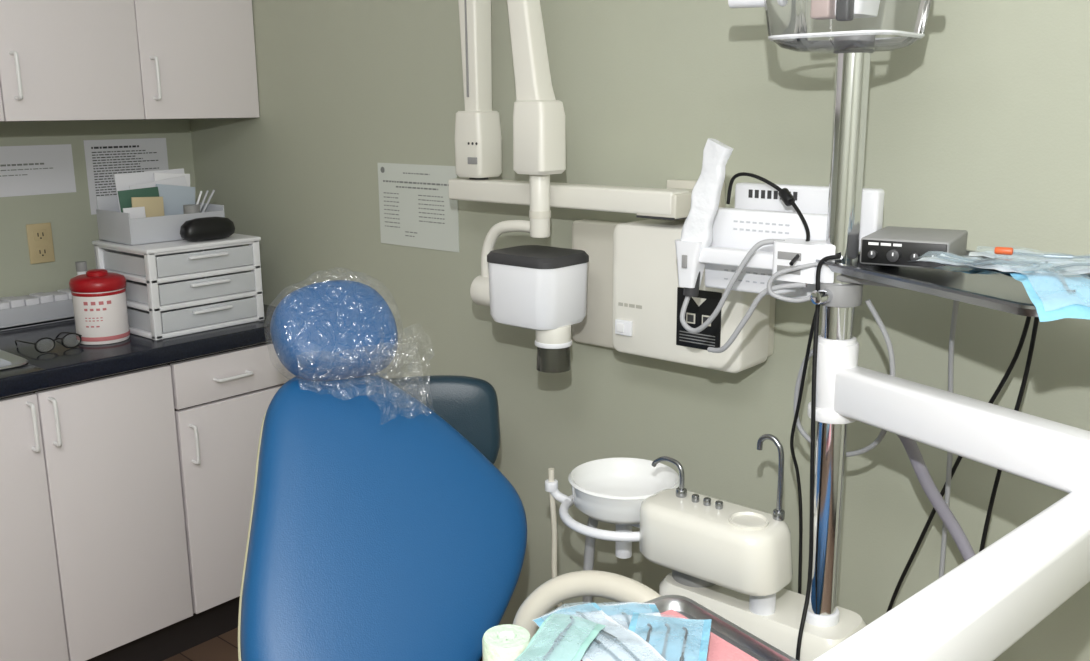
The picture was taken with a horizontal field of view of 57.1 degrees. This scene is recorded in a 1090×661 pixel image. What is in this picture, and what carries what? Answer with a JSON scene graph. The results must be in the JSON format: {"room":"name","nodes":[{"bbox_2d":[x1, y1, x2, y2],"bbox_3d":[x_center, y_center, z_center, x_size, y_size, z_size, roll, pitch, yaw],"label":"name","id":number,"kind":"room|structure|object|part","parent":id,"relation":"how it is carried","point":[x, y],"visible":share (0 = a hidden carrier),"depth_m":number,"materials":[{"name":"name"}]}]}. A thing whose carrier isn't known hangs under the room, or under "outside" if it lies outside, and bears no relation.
{"room":"dental clinic","nodes":[
{"label":"dental clinic","id":0,"kind":"room"},
{"bbox_2d":[0,119,196,297],"bbox_3d":[-2.246,-0.183,2.073,0.100,2.500,3.300,10,16,39],"label":"wall","id":1,"kind":"structure","parent":0,"point":[74,228],"depth_m":2.95,"materials":[{"name":"green paint"}]},
{"bbox_2d":[0,144,75,196],"bbox_3d":[-1.481,-0.455,2.852,0.003,0.140,0.280,10,16,39],"label":"notice","id":2,"kind":"object","parent":1,"relation":"attached to","point":[31,169],"visible":1,"depth_m":2.88,"materials":[{"name":"white paper"}]},
{"bbox_2d":[0,163,51,176],"bbox_3d":[-1.490,-0.456,2.839,0.001,0.033,0.190,10,16,39],"label":"print","id":3,"kind":"object","parent":2,"relation":"attached to","point":[27,163],"depth_m":2.84},
{"bbox_2d":[26,223,54,263],"bbox_3d":[-1.464,-0.253,2.911,0.009,0.115,0.070,10,16,39],"label":"wall outlet","id":4,"kind":"object","parent":1,"relation":"attached to","point":[39,236],"visible":1,"depth_m":2.91,"materials":[{"name":"beige plastic"}]},
{"bbox_2d":[34,229,46,240],"bbox_3d":[-1.462,-0.277,2.903,0.002,0.030,0.034,10,16,39],"label":"socket","id":5,"kind":"object","parent":4,"relation":"attached to","point":[39,234],"depth_m":2.90,"materials":[{"name":"beige plastic"}]},
{"bbox_2d":[36,246,48,257],"bbox_3d":[-1.462,-0.228,2.914,0.002,0.030,0.034,10,16,39],"label":"socket","id":6,"kind":"object","parent":4,"relation":"attached to","point":[41,251],"depth_m":2.91,"materials":[{"name":"beige plastic"}]},
{"bbox_2d":[83,138,168,214],"bbox_3d":[-1.281,-0.478,3.088,0.003,0.220,0.262,10,16,39],"label":"notice","id":7,"kind":"object","parent":1,"relation":"attached to","point":[104,159],"visible":0.72,"depth_m":3.05,"materials":[{"name":"white paper"}]},
{"bbox_2d":[91,145,157,195],"bbox_3d":[-1.284,-0.490,3.079,0.001,0.154,0.210,10,16,39],"label":"print","id":8,"kind":"object","parent":7,"relation":"attached to","point":[104,147],"depth_m":3.05},
{"bbox_2d":[0,0,259,121],"bbox_3d":[-1.685,-0.966,2.164,0.426,1.019,2.169,10,16,39],"label":"upper cabinet","id":9,"kind":"object","parent":1,"relation":"attached to","point":[61,60],"visible":1,"depth_m":2.64,"materials":[{"name":"white laminate"}]},
{"bbox_3d":[-1.436,-0.853,2.220,0.019,0.768,0.357,10,16,39],"label":"door","id":10,"kind":"part","parent":9,"relation":"part of","materials":[{"name":"white laminate"}]},
{"bbox_3d":[-1.277,-0.616,2.421,0.034,0.116,0.010,10,16,39],"label":"handle","id":11,"kind":"part","parent":9,"relation":"part of","materials":[{"name":"white metal"}]},
{"bbox_3d":[-1.202,-0.914,2.488,0.019,0.768,0.357,10,16,39],"label":"door","id":12,"kind":"part","parent":9,"relation":"part of","materials":[{"name":"white laminate"}]},
{"bbox_3d":[-1.699,-0.475,2.296,0.371,0.003,2.158,10,16,39],"label":"panel","id":13,"kind":"part","parent":9,"relation":"part of","materials":[{"name":"grey"}]},
{"bbox_3d":[-1.044,-0.677,2.688,0.034,0.116,0.010,10,16,39],"label":"handle","id":14,"kind":"part","parent":9,"relation":"part of","materials":[{"name":"white metal"}]},
{"bbox_3d":[-0.969,-0.976,2.755,0.019,0.768,0.357,10,16,39],"label":"door","id":15,"kind":"part","parent":9,"relation":"part of","materials":[{"name":"white laminate"}]},
{"bbox_2d":[163,627,238,660],"bbox_3d":[-0.562,1.386,0.963,4.500,0.100,3.500,10,16,39],"label":"floor","id":16,"kind":"structure","parent":0,"point":[224,647],"depth_m":2.85,"materials":[{"name":"tile"}]},
{"bbox_2d":[0,341,295,660],"bbox_3d":[-1.719,0.607,2.265,0.632,0.868,2.599,10,16,39],"label":"base cabinet","id":17,"kind":"object","parent":16,"relation":"on","point":[126,498],"visible":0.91,"depth_m":2.58,"materials":[{"name":"white laminate"}]},
{"bbox_3d":[-1.195,0.226,2.341,0.034,0.122,0.010,10,16,39],"label":"handle","id":18,"kind":"part","parent":17,"relation":"part of","materials":[{"name":"white ceramic"}]},
{"bbox_3d":[-1.309,0.524,2.310,0.021,0.712,0.341,10,16,39],"label":"door","id":19,"kind":"part","parent":17,"relation":"part of","materials":[{"name":"white laminate"}]},
{"bbox_3d":[-1.163,0.218,2.378,0.034,0.122,0.010,10,16,39],"label":"handle","id":20,"kind":"part","parent":17,"relation":"part of","materials":[{"name":"white ceramic"}]},
{"bbox_3d":[-1.087,0.466,2.565,0.021,0.712,0.336,10,16,39],"label":"door","id":21,"kind":"part","parent":17,"relation":"part of","materials":[{"name":"white laminate"}]},
{"bbox_2d":[0,304,275,397],"bbox_3d":[-1.736,0.157,2.177,0.638,0.045,2.599,10,16,39],"label":"countertop","id":22,"kind":"structure","parent":17,"relation":"on","point":[63,365],"depth_m":2.56,"materials":[{"name":"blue laminate"}]},
{"bbox_2d":[0,350,27,369],"bbox_3d":[-1.551,0.021,2.376,0.480,0.410,0.450,10,16,39],"label":"sink","id":23,"kind":"object","parent":22,"relation":"in","point":[7,360],"visible":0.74,"depth_m":2.44,"materials":[{"name":"silver metal"}]},
{"bbox_2d":[0,288,74,330],"bbox_3d":[-1.479,-0.056,2.834,0.098,0.078,0.340,10,16,39],"label":"tray","id":24,"kind":"object","parent":22,"relation":"on","point":[40,308],"visible":0.82,"depth_m":2.82,"materials":[{"name":"grey plastic"}]},
{"bbox_2d":[0,317,74,329],"bbox_3d":[-1.479,-0.024,2.841,0.098,0.012,0.340,10,16,39],"label":"tray","id":25,"kind":"object","parent":24,"relation":"on","point":[22,322],"depth_m":2.80,"materials":[{"name":"grey plastic"}]},
{"bbox_2d":[15,332,81,352],"bbox_3d":[-1.275,0.022,2.566,0.134,0.040,0.128,10,16,39],"label":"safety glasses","id":26,"kind":"object","parent":22,"relation":"on","point":[69,333],"visible":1,"depth_m":2.53,"materials":[{"name":"black plastic"}]},
{"bbox_2d":[75,261,86,276],"bbox_3d":[-1.260,-0.094,2.741,0.060,0.190,0.060,10,16,39],"label":"soap bottle","id":27,"kind":"object","parent":22,"relation":"on","point":[81,266],"visible":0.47,"depth_m":2.71,"materials":[{"name":"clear plastic"}]},
{"bbox_2d":[69,269,129,344],"bbox_3d":[-1.165,-0.066,2.625,0.136,0.186,0.136,10,16,39],"label":"wipes canister","id":28,"kind":"object","parent":22,"relation":"on","point":[98,295],"visible":0.98,"depth_m":2.58,"materials":[{"name":"white plastic"}]},
{"bbox_2d":[83,300,110,327],"bbox_3d":[-1.146,-0.042,2.572,0.066,0.067,0.009,-4,13,-18],"label":"print","id":29,"kind":"object","parent":28,"relation":"on","point":[96,313],"depth_m":2.57,"materials":[{"name":"red"}]},
{"bbox_3d":[-1.165,-0.128,2.611,0.136,0.036,0.136,10,16,39],"label":"lid","id":30,"kind":"part","parent":28,"relation":"part of","materials":[{"name":"red plastic"}]},
{"bbox_2d":[92,233,263,339],"bbox_3d":[-1.019,-0.138,2.814,0.310,0.240,0.343,10,16,39],"label":"drawer organizer","id":31,"kind":"object","parent":22,"relation":"on","point":[179,287],"visible":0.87,"depth_m":2.71,"materials":[{"name":"white plastic"}]},
{"bbox_3d":[-1.227,-0.128,2.787,0.022,0.236,0.022,10,16,39],"label":"post","id":32,"kind":"part","parent":31,"relation":"part of","materials":[{"name":"white plastic"}]},
{"bbox_3d":[-1.124,-0.179,2.689,0.270,0.048,0.003,10,16,39],"label":"drawer","id":33,"kind":"part","parent":31,"relation":"part of","materials":[{"name":"white plastic"}]},
{"bbox_3d":[-1.123,-0.106,2.705,0.270,0.048,0.003,10,16,39],"label":"drawer","id":34,"kind":"part","parent":31,"relation":"part of","materials":[{"name":"white plastic"}]},
{"bbox_3d":[-1.123,-0.034,2.721,0.270,0.048,0.003,10,16,39],"label":"drawer","id":35,"kind":"part","parent":31,"relation":"part of","materials":[{"name":"white plastic"}]},
{"bbox_3d":[-1.132,-0.156,2.909,0.006,0.236,0.335,10,16,39],"label":"panel","id":36,"kind":"part","parent":31,"relation":"part of","materials":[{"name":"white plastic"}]},
{"bbox_3d":[-1.023,-0.092,2.618,0.022,0.236,0.022,10,16,39],"label":"post","id":37,"kind":"part","parent":31,"relation":"part of","materials":[{"name":"white plastic"}]},
{"bbox_2d":[96,168,224,245],"bbox_3d":[-1.069,-0.350,2.789,0.179,0.183,0.283,10,16,39],"label":"bin","id":38,"kind":"object","parent":31,"relation":"on","point":[148,207],"visible":0.77,"depth_m":2.75,"materials":[{"name":"grey plastic"}]},
{"bbox_2d":[183,204,199,213],"bbox_3d":[-0.986,-0.308,2.803,0.044,0.085,0.044,10,16,39],"label":"pen cup","id":39,"kind":"object","parent":38,"relation":"on","point":[190,208],"depth_m":2.78,"materials":[{"name":"grey plastic"}]},
{"bbox_3d":[-1.024,-0.250,2.793,0.298,0.012,0.343,10,16,39],"label":"lid","id":40,"kind":"part","parent":31,"relation":"part of","materials":[{"name":"white plastic"}]},
{"bbox_2d":[97,241,256,255],"bbox_3d":[-1.024,-0.245,2.794,0.290,0.014,0.335,10,16,39],"label":"panel","id":41,"kind":"object","parent":31,"relation":"attached to","point":[103,247],"depth_m":2.69,"materials":[{"name":"white plastic"}]},
{"bbox_2d":[105,265,259,283],"bbox_3d":[-1.024,-0.173,2.811,0.290,0.014,0.335,10,16,39],"label":"shelf","id":42,"kind":"object","parent":31,"relation":"attached to","point":[132,274],"depth_m":2.70,"materials":[{"name":"white plastic"}]},
{"bbox_2d":[126,291,258,311],"bbox_3d":[-1.023,-0.100,2.827,0.290,0.014,0.335,10,16,39],"label":"shelf","id":43,"kind":"object","parent":31,"relation":"attached to","point":[133,301],"depth_m":2.71,"materials":[{"name":"white plastic"}]},
{"bbox_2d":[129,316,260,338],"bbox_3d":[-1.023,-0.028,2.843,0.290,0.014,0.335,10,16,39],"label":"shelf","id":44,"kind":"object","parent":31,"relation":"attached to","point":[139,329],"depth_m":2.71,"materials":[{"name":"white plastic"}]},
{"bbox_3d":[-0.916,-0.189,2.713,0.006,0.054,0.287,10,16,39],"label":"drawer","id":45,"kind":"part","parent":31,"relation":"part of","materials":[{"name":"white plastic"}]},
{"bbox_3d":[-0.915,-0.116,2.729,0.006,0.054,0.287,10,16,39],"label":"drawer","id":46,"kind":"part","parent":31,"relation":"part of","materials":[{"name":"white plastic"}]},
{"bbox_2d":[180,217,234,240],"bbox_3d":[-0.925,-0.280,2.754,0.070,0.061,0.162,10,16,39],"label":"case","id":47,"kind":"object","parent":31,"relation":"on","point":[206,228],"visible":1,"depth_m":2.72,"materials":[{"name":"black plastic"}]},
{"bbox_3d":[-0.915,-0.044,2.745,0.006,0.054,0.287,10,16,39],"label":"drawer","id":48,"kind":"part","parent":31,"relation":"part of","materials":[{"name":"white plastic"}]},
{"bbox_3d":[-0.924,-0.231,2.918,0.270,0.048,0.003,10,16,39],"label":"drawer","id":49,"kind":"part","parent":31,"relation":"part of","materials":[{"name":"white plastic"}]},
{"bbox_3d":[-0.924,-0.159,2.934,0.270,0.048,0.003,10,16,39],"label":"drawer","id":50,"kind":"part","parent":31,"relation":"part of","materials":[{"name":"white plastic"}]},
{"bbox_3d":[-0.923,-0.086,2.950,0.270,0.048,0.003,10,16,39],"label":"drawer","id":51,"kind":"part","parent":31,"relation":"part of","materials":[{"name":"white plastic"}]},
{"bbox_3d":[-0.820,-0.145,2.850,0.022,0.236,0.022,10,16,39],"label":"post","id":52,"kind":"part","parent":31,"relation":"part of","materials":[{"name":"white plastic"}]},
{"bbox_3d":[-0.933,0.304,2.672,0.034,0.111,0.010,10,16,39],"label":"handle","id":53,"kind":"part","parent":17,"relation":"part of","materials":[{"name":"white ceramic"}]},
{"bbox_3d":[-0.828,0.461,2.876,0.021,0.582,0.446,10,16,39],"label":"door","id":54,"kind":"part","parent":17,"relation":"part of","materials":[{"name":"white laminate"}]},
{"bbox_3d":[-0.830,0.110,2.797,0.021,0.123,0.446,10,16,39],"label":"drawer","id":55,"kind":"part","parent":17,"relation":"part of","materials":[{"name":"white laminate"}]},
{"bbox_3d":[-0.848,0.125,2.736,0.034,0.010,0.111,10,16,39],"label":"handle drawer","id":56,"kind":"part","parent":17,"relation":"part of","materials":[{"name":"white ceramic"}]},
{"bbox_2d":[386,375,499,463],"bbox_3d":[-0.346,0.526,2.437,0.426,0.933,0.435,-3,13,-12],"label":"stool","id":57,"kind":"object","parent":16,"relation":"on","point":[469,405],"visible":0.16,"depth_m":2.19,"materials":[{"name":"blue leather"}]},
{"bbox_2d":[238,280,660,660],"bbox_3d":[0.015,0.627,1.337,0.632,1.210,1.837,-8,15,-30],"label":"dental chair","id":58,"kind":"object","parent":16,"relation":"on","point":[378,531],"visible":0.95,"depth_m":1.80,"materials":[{"name":"blue leather"}]},
{"bbox_2d":[270,280,397,380],"bbox_3d":[-0.402,-0.001,1.917,0.235,0.185,0.166,-7,14,-26],"label":"cushion","id":59,"kind":"object","parent":58,"relation":"on","point":[335,330],"depth_m":1.87,"materials":[{"name":"blue plastic"}]},
{"bbox_2d":[240,374,526,660],"bbox_3d":[-0.325,0.380,1.831,0.448,0.564,0.577,10,16,39],"label":"cushion","id":60,"kind":"object","parent":58,"relation":"on","point":[378,531],"depth_m":1.79,"materials":[{"name":"blue leather"}]},
{"bbox_3d":[0.069,0.557,1.681,0.344,0.325,0.075,6,14,25],"label":"armrest","id":61,"kind":"part","parent":58,"relation":"part of","materials":[{"name":"beige plastic"}]},
{"bbox_2d":[659,53,870,660],"bbox_3d":[0.394,0.333,1.746,0.360,1.600,0.200,10,16,39],"label":"pole","id":62,"kind":"object","parent":16,"relation":"on","point":[827,624],"visible":0.71,"depth_m":1.59,"materials":[{"name":"silver metal"}]},
{"bbox_2d":[545,434,792,615],"bbox_3d":[0.221,0.458,1.873,0.517,0.635,0.232,10,16,39],"label":"cuspidor","id":63,"kind":"object","parent":62,"relation":"attached to","point":[733,546],"visible":0.99,"depth_m":1.74,"materials":[{"name":"white plastic"}]},
{"bbox_2d":[568,458,678,524],"bbox_3d":[0.151,0.309,1.912,0.214,0.067,0.214,10,16,39],"label":"bowl","id":64,"kind":"object","parent":63,"relation":"on","point":[622,491],"depth_m":1.95,"materials":[{"name":"white ceramic"}]},
{"bbox_3d":[0.223,0.261,1.818,0.010,0.067,0.077,-11,17,-40],"label":"bowl rinse spout","id":65,"kind":"part","parent":63,"relation":"part of","materials":[{"name":"silver metal"}]},
{"bbox_3d":[0.245,0.291,1.799,0.020,0.015,0.020,10,16,39],"label":"spout","id":66,"kind":"part","parent":63,"relation":"part of","materials":[{"name":"silver metal"}]},
{"bbox_2d":[728,434,783,529],"bbox_3d":[0.349,0.252,1.676,0.072,0.148,0.084,10,16,39],"label":"faucet","id":67,"kind":"object","parent":63,"relation":"on","point":[741,517],"depth_m":1.69,"materials":[{"name":"silver metal"}]},
{"bbox_2d":[675,238,835,287],"bbox_3d":[0.351,-0.106,1.638,0.301,0.095,0.066,10,16,39],"label":"holder","id":68,"kind":"object","parent":62,"relation":"attached to","point":[691,260],"visible":0.84,"depth_m":1.61,"materials":[{"name":"white plastic"}]},
{"bbox_2d":[680,138,732,296],"bbox_3d":[0.270,-0.187,1.681,0.097,0.267,0.034,10,16,39],"label":"syringe","id":69,"kind":"object","parent":68,"relation":"in","point":[705,196],"visible":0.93,"depth_m":1.66,"materials":[{"name":"white plastic"},{"name":"dark grey plastic"}]},
{"bbox_2d":[680,239,817,352],"bbox_3d":[0.330,-0.051,1.631,0.263,0.200,0.049,10,16,39],"label":"hose","id":70,"kind":"object","parent":69,"relation":"attached to","point":[769,290],"visible":0.93,"depth_m":1.61,"materials":[{"name":"grey"}]},
{"bbox_3d":[0.350,-0.116,1.637,0.215,0.026,0.030,10,16,38],"label":"holder arm","id":71,"kind":"part","parent":68,"relation":"part of","materials":[{"name":"white plastic"}]},
{"bbox_2d":[705,207,826,297],"bbox_3d":[0.377,-0.130,1.682,0.239,0.140,0.028,10,16,39],"label":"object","id":72,"kind":"object","parent":62,"relation":"attached to","point":[737,228],"visible":0.62,"depth_m":1.69,"materials":[{"name":"white plastic"}]},
{"bbox_2d":[726,172,809,265],"bbox_3d":[0.379,-0.190,1.649,0.066,0.129,0.251,-3,13,-13],"label":"power cable","id":73,"kind":"object","parent":72,"relation":"attached to","point":[784,194],"visible":0.98,"depth_m":1.65,"materials":[{"name":"black plastic"}]},
{"bbox_2d":[790,312,814,593],"bbox_3d":[0.533,0.507,1.823,0.268,1.206,0.088,-8,15,-31],"label":"power cable","id":74,"kind":"object","parent":62,"relation":"attached to","point":[813,320],"visible":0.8,"depth_m":1.73,"materials":[{"name":"black plastic"}]},
{"bbox_2d":[735,182,884,251],"bbox_3d":[0.430,-0.193,1.682,0.260,0.098,0.059,10,16,39],"label":"router","id":75,"kind":"object","parent":62,"relation":"attached to","point":[813,199],"visible":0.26,"depth_m":1.67,"materials":[{"name":"white plastic"}]},
{"bbox_2d":[748,189,752,197],"bbox_3d":[0.356,-0.237,1.735,0.007,0.014,0.002,10,16,39],"label":"vent","id":76,"kind":"object","parent":75,"relation":"attached to","point":[750,191],"depth_m":1.73,"materials":[{"name":"grey plastic"}]},
{"bbox_2d":[755,190,758,197],"bbox_3d":[0.365,-0.235,1.727,0.007,0.014,0.002,10,16,39],"label":"vent","id":77,"kind":"object","parent":75,"relation":"attached to","point":[756,191],"depth_m":1.73,"materials":[{"name":"grey plastic"}]},
{"bbox_2d":[761,190,764,198],"bbox_3d":[0.374,-0.234,1.720,0.007,0.014,0.002,10,16,39],"label":"vent","id":78,"kind":"object","parent":75,"relation":"attached to","point":[762,191],"depth_m":1.72,"materials":[{"name":"grey plastic"}]},
{"bbox_2d":[767,190,771,198],"bbox_3d":[0.384,-0.232,1.712,0.007,0.014,0.002,10,16,39],"label":"vent","id":79,"kind":"object","parent":75,"relation":"attached to","point":[769,192],"depth_m":1.71,"materials":[{"name":"grey plastic"}]},
{"bbox_2d":[774,191,777,198],"bbox_3d":[0.393,-0.231,1.705,0.007,0.014,0.002,10,16,39],"label":"vent","id":80,"kind":"object","parent":75,"relation":"attached to","point":[775,192],"depth_m":1.70,"materials":[{"name":"grey plastic"}]},
{"bbox_2d":[796,254,840,660],"bbox_3d":[0.565,0.488,1.723,0.378,1.271,0.056,-7,14,-26],"label":"power cable","id":81,"kind":"object","parent":62,"relation":"attached to","point":[831,257],"visible":0.96,"depth_m":1.59,"materials":[{"name":"black plastic"}]},
{"bbox_2d":[802,606,839,626],"bbox_3d":[0.462,0.476,1.679,0.060,0.020,0.060,10,16,39],"label":"socket","id":82,"kind":"object","parent":62,"relation":"attached to","point":[816,616],"depth_m":1.65,"materials":[{"name":"white plastic"}]},
{"bbox_3d":[0.423,-0.052,1.532,0.031,0.022,0.022,-10,16,-35],"label":"clamp knob","id":83,"kind":"part","parent":62,"relation":"part of","materials":[{"name":"silver metal"}]},
{"bbox_2d":[793,299,894,456],"bbox_3d":[0.484,0.081,1.638,0.175,0.286,0.070,10,16,39],"label":"hose","id":84,"kind":"object","parent":62,"relation":"attached to","point":[868,302],"visible":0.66,"depth_m":1.64,"materials":[{"name":"grey"}]},
{"bbox_2d":[813,366,1089,660],"bbox_3d":[0.368,0.311,1.139,0.472,0.310,0.899,10,16,39],"label":"delivery arm","id":85,"kind":"object","parent":62,"relation":"attached to","point":[977,610],"visible":0.99,"depth_m":1.11},
{"bbox_2d":[482,624,530,660],"bbox_3d":[-0.046,0.393,1.212,0.059,0.052,0.059,10,16,39],"label":"roll","id":86,"kind":"object","parent":85,"relation":"on","point":[506,642],"visible":0.96,"depth_m":1.19,"materials":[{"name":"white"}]},
{"bbox_2d":[598,603,660,628],"bbox_3d":[0.103,0.391,1.232,0.120,0.018,0.230,-2,13,-7],"label":"pouch","id":87,"kind":"object","parent":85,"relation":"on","point":[622,613],"visible":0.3,"depth_m":1.33,"materials":[{"name":"plastic"}]},
{"bbox_2d":[532,603,666,660],"bbox_3d":[0.069,0.374,1.211,0.090,0.021,0.200,-7,14,-26],"label":"pouch","id":88,"kind":"object","parent":87,"relation":"on","point":[614,642],"visible":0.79,"depth_m":1.21,"materials":[{"name":"plastic"}]},
{"bbox_2d":[514,613,605,660],"bbox_3d":[0.017,0.368,1.187,0.070,0.018,0.140,5,14,21],"label":"pouch","id":89,"kind":"object","parent":88,"relation":"on","point":[561,637],"visible":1,"depth_m":1.19,"materials":[{"name":"paper"},{"name":"clear plastic film"}]},
{"bbox_2d":[629,612,711,660],"bbox_3d":[0.136,0.391,1.169,0.100,0.022,0.240,2,13,13],"label":"pouch","id":90,"kind":"object","parent":87,"relation":"on","point":[674,639],"visible":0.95,"depth_m":1.24,"materials":[{"name":"paper"},{"name":"clear plastic"},{"name":"steel"}]},
{"bbox_2d":[580,595,797,660],"bbox_3d":[0.072,0.429,1.155,0.393,0.017,0.521,10,16,39],"label":"tray","id":91,"kind":"object","parent":85,"relation":"attached to","point":[728,641],"depth_m":1.29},
{"bbox_2d":[816,249,1089,316],"bbox_3d":[0.624,-0.067,1.422,0.290,0.033,0.440,-5,14,-21],"label":"tray","id":92,"kind":"object","parent":62,"relation":"attached to","point":[1001,292],"visible":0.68,"depth_m":1.41,"materials":[{"name":"silver metal"}]},
{"bbox_2d":[860,226,967,268],"bbox_3d":[0.561,-0.127,1.524,0.125,0.040,0.178,7,15,30],"label":"pulp tester","id":93,"kind":"object","parent":92,"relation":"on","point":[889,245],"visible":0.85,"depth_m":1.47,"materials":[{"name":"grey plastic"}]},
{"bbox_3d":[0.483,-0.113,1.477,0.012,0.012,0.012,7,15,30],"label":"knob","id":94,"kind":"part","parent":93,"relation":"part of","materials":[{"name":"grey plastic"}]},
{"bbox_2d":[868,242,901,246],"bbox_3d":[0.498,-0.126,1.469,0.048,0.004,0.001,7,15,30],"label":"print","id":95,"kind":"object","parent":93,"relation":"on","point":[870,244],"depth_m":1.47,"materials":[{"name":"white paint"}]},
{"bbox_3d":[0.508,-0.109,1.462,0.018,0.018,0.012,7,15,30],"label":"knob","id":96,"kind":"part","parent":93,"relation":"part of","materials":[{"name":"grey plastic"}]},
{"bbox_3d":[0.522,-0.112,1.460,0.119,0.034,0.003,7,15,30],"label":"panel","id":97,"kind":"part","parent":93,"relation":"part of","materials":[{"name":"black plastic"}]},
{"bbox_3d":[0.534,-0.106,1.447,0.012,0.012,0.012,7,15,30],"label":"knob","id":98,"kind":"part","parent":93,"relation":"part of","materials":[{"name":"grey plastic"}]},
{"bbox_3d":[0.556,-0.103,1.434,0.016,0.016,0.012,7,15,30],"label":"knob","id":99,"kind":"part","parent":93,"relation":"part of","materials":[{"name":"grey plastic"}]},
{"bbox_2d":[935,266,1089,278],"bbox_3d":[0.640,-0.074,1.296,0.090,0.017,0.250,-9,15,-34],"label":"pouch","id":100,"kind":"object","parent":92,"relation":"on","point":[947,268],"visible":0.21,"depth_m":1.34,"materials":[{"name":"blue"}]},
{"bbox_2d":[916,253,1065,274],"bbox_3d":[0.579,-0.089,1.306,0.080,0.019,0.190,-9,15,-34],"label":"pouch","id":101,"kind":"object","parent":100,"relation":"on","point":[946,259],"visible":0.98,"depth_m":1.30,"materials":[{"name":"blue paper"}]},
{"bbox_2d":[969,249,1089,264],"bbox_3d":[0.695,-0.098,1.357,0.220,0.022,0.090,6,14,25],"label":"pouch","id":102,"kind":"object","parent":92,"relation":"on","point":[1018,254],"visible":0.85,"depth_m":1.37,"materials":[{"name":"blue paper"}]},
{"bbox_2d":[991,247,1089,321],"bbox_3d":[0.620,-0.062,1.243,0.085,0.062,0.210,1,13,5],"label":"pouch","id":103,"kind":"object","parent":92,"relation":"on","point":[1055,296],"depth_m":1.18,"materials":[{"name":"blue"}]},
{"bbox_3d":[0.601,-0.104,1.312,0.022,0.010,0.010,8,15,32],"label":"orange burr cap","id":104,"kind":"part","parent":103,"relation":"part of","materials":[{"name":"orange plastic"}]},
{"bbox_2d":[1028,263,1089,274],"bbox_3d":[0.701,-0.079,1.235,0.200,0.018,0.080,1,13,6],"label":"pouch","id":105,"kind":"object","parent":103,"relation":"on","point":[1073,268],"visible":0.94,"depth_m":1.24,"materials":[{"name":"plastic"}]},
{"bbox_2d":[487,245,588,372],"bbox_3d":[-0.014,-0.049,2.109,0.186,0.243,0.155,10,16,39],"label":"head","id":106,"kind":"object","parent":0,"point":[542,289],"depth_m":2.04},
{"bbox_2d":[190,0,1089,660],"bbox_3d":[0.531,-0.173,1.941,4.500,2.500,0.100,10,16,39],"label":"wall","id":107,"kind":"structure","parent":0,"point":[979,125],"depth_m":2.05,"materials":[{"name":"green paint"}]},
{"bbox_2d":[378,163,458,251],"bbox_3d":[-0.330,-0.321,2.589,0.297,0.214,0.003,10,16,39],"label":"paper notice","id":108,"kind":"object","parent":107,"relation":"attached to","point":[416,208],"visible":1,"depth_m":2.58,"materials":[{"name":"white paper"}]},
{"bbox_2d":[383,172,448,236],"bbox_3d":[-0.331,-0.323,2.587,0.257,0.166,0.001,10,16,39],"label":"print","id":109,"kind":"object","parent":108,"relation":"attached to","point":[403,172],"depth_m":2.58},
{"bbox_2d":[448,0,724,306],"bbox_3d":[0.037,-0.621,2.019,0.651,1.185,0.214,7,15,29],"label":"xray arm","id":110,"kind":"object","parent":107,"relation":"attached to","point":[539,123],"visible":0.85,"depth_m":2.04},
{"bbox_3d":[-0.156,-0.805,2.167,0.060,0.655,0.060,10,16,39],"label":"arm","id":111,"kind":"part","parent":110,"relation":"part of","materials":[{"name":"white ceramic"}]},
{"bbox_3d":[-0.054,-0.774,1.977,0.161,0.655,0.062,10,16,39],"label":"arm","id":112,"kind":"part","parent":110,"relation":"part of","materials":[{"name":"white ceramic"}]},
{"bbox_3d":[-0.011,-0.259,2.058,0.042,0.135,0.042,10,16,39],"label":"yoke post","id":113,"kind":"part","parent":110,"relation":"part of","materials":[{"name":"white ceramic"}]},
{"bbox_3d":[0.305,-0.259,2.038,0.130,0.090,0.020,10,16,39],"label":"wall bracket plate","id":114,"kind":"part","parent":110,"relation":"part of","materials":[{"name":"beige"}]},
{"bbox_2d":[572,219,775,372],"bbox_3d":[0.220,-0.077,2.066,0.495,0.293,0.149,10,16,39],"label":"control box","id":115,"kind":"object","parent":107,"relation":"attached to","point":[635,298],"depth_m":1.98,"materials":[{"name":"beige plastic"}]},
{"bbox_2d":[886,300,1038,612],"bbox_3d":[0.684,0.479,1.761,0.121,1.207,0.314,-2,13,-6],"label":"cable bundle","id":116,"kind":"object","parent":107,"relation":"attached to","point":[950,470],"visible":0.62,"depth_m":1.65,"materials":[{"name":"black"}]},
{"bbox_2d":[896,434,975,560],"bbox_3d":[0.662,0.605,1.705,0.172,0.995,0.244,10,16,39],"label":"hose","id":117,"kind":"object","parent":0,"point":[911,447],"depth_m":1.63,"materials":[{"name":"grey plastic"}]},
{"bbox_3d":[-0.579,-1.152,0.396,4.500,0.100,3.500,10,16,39],"label":"ceiling","id":118,"kind":"structure","parent":0,"visible":0},
{"bbox_2d":[728,0,931,53],"bbox_3d":[0.423,-0.863,1.406,0.331,0.918,0.200,10,16,39],"label":"light","id":119,"kind":"object","parent":118,"relation":"hanging from","point":[786,19],"visible":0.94,"depth_m":1.48,"materials":[{"name":"clear plastic"}]},
{"bbox_2d":[810,0,835,19],"bbox_3d":[0.404,-0.487,1.448,0.030,0.070,0.030,10,16,39],"label":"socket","id":120,"kind":"object","parent":119,"relation":"attached to","point":[820,9],"depth_m":1.44,"materials":[{"name":"pink"}]}
]}

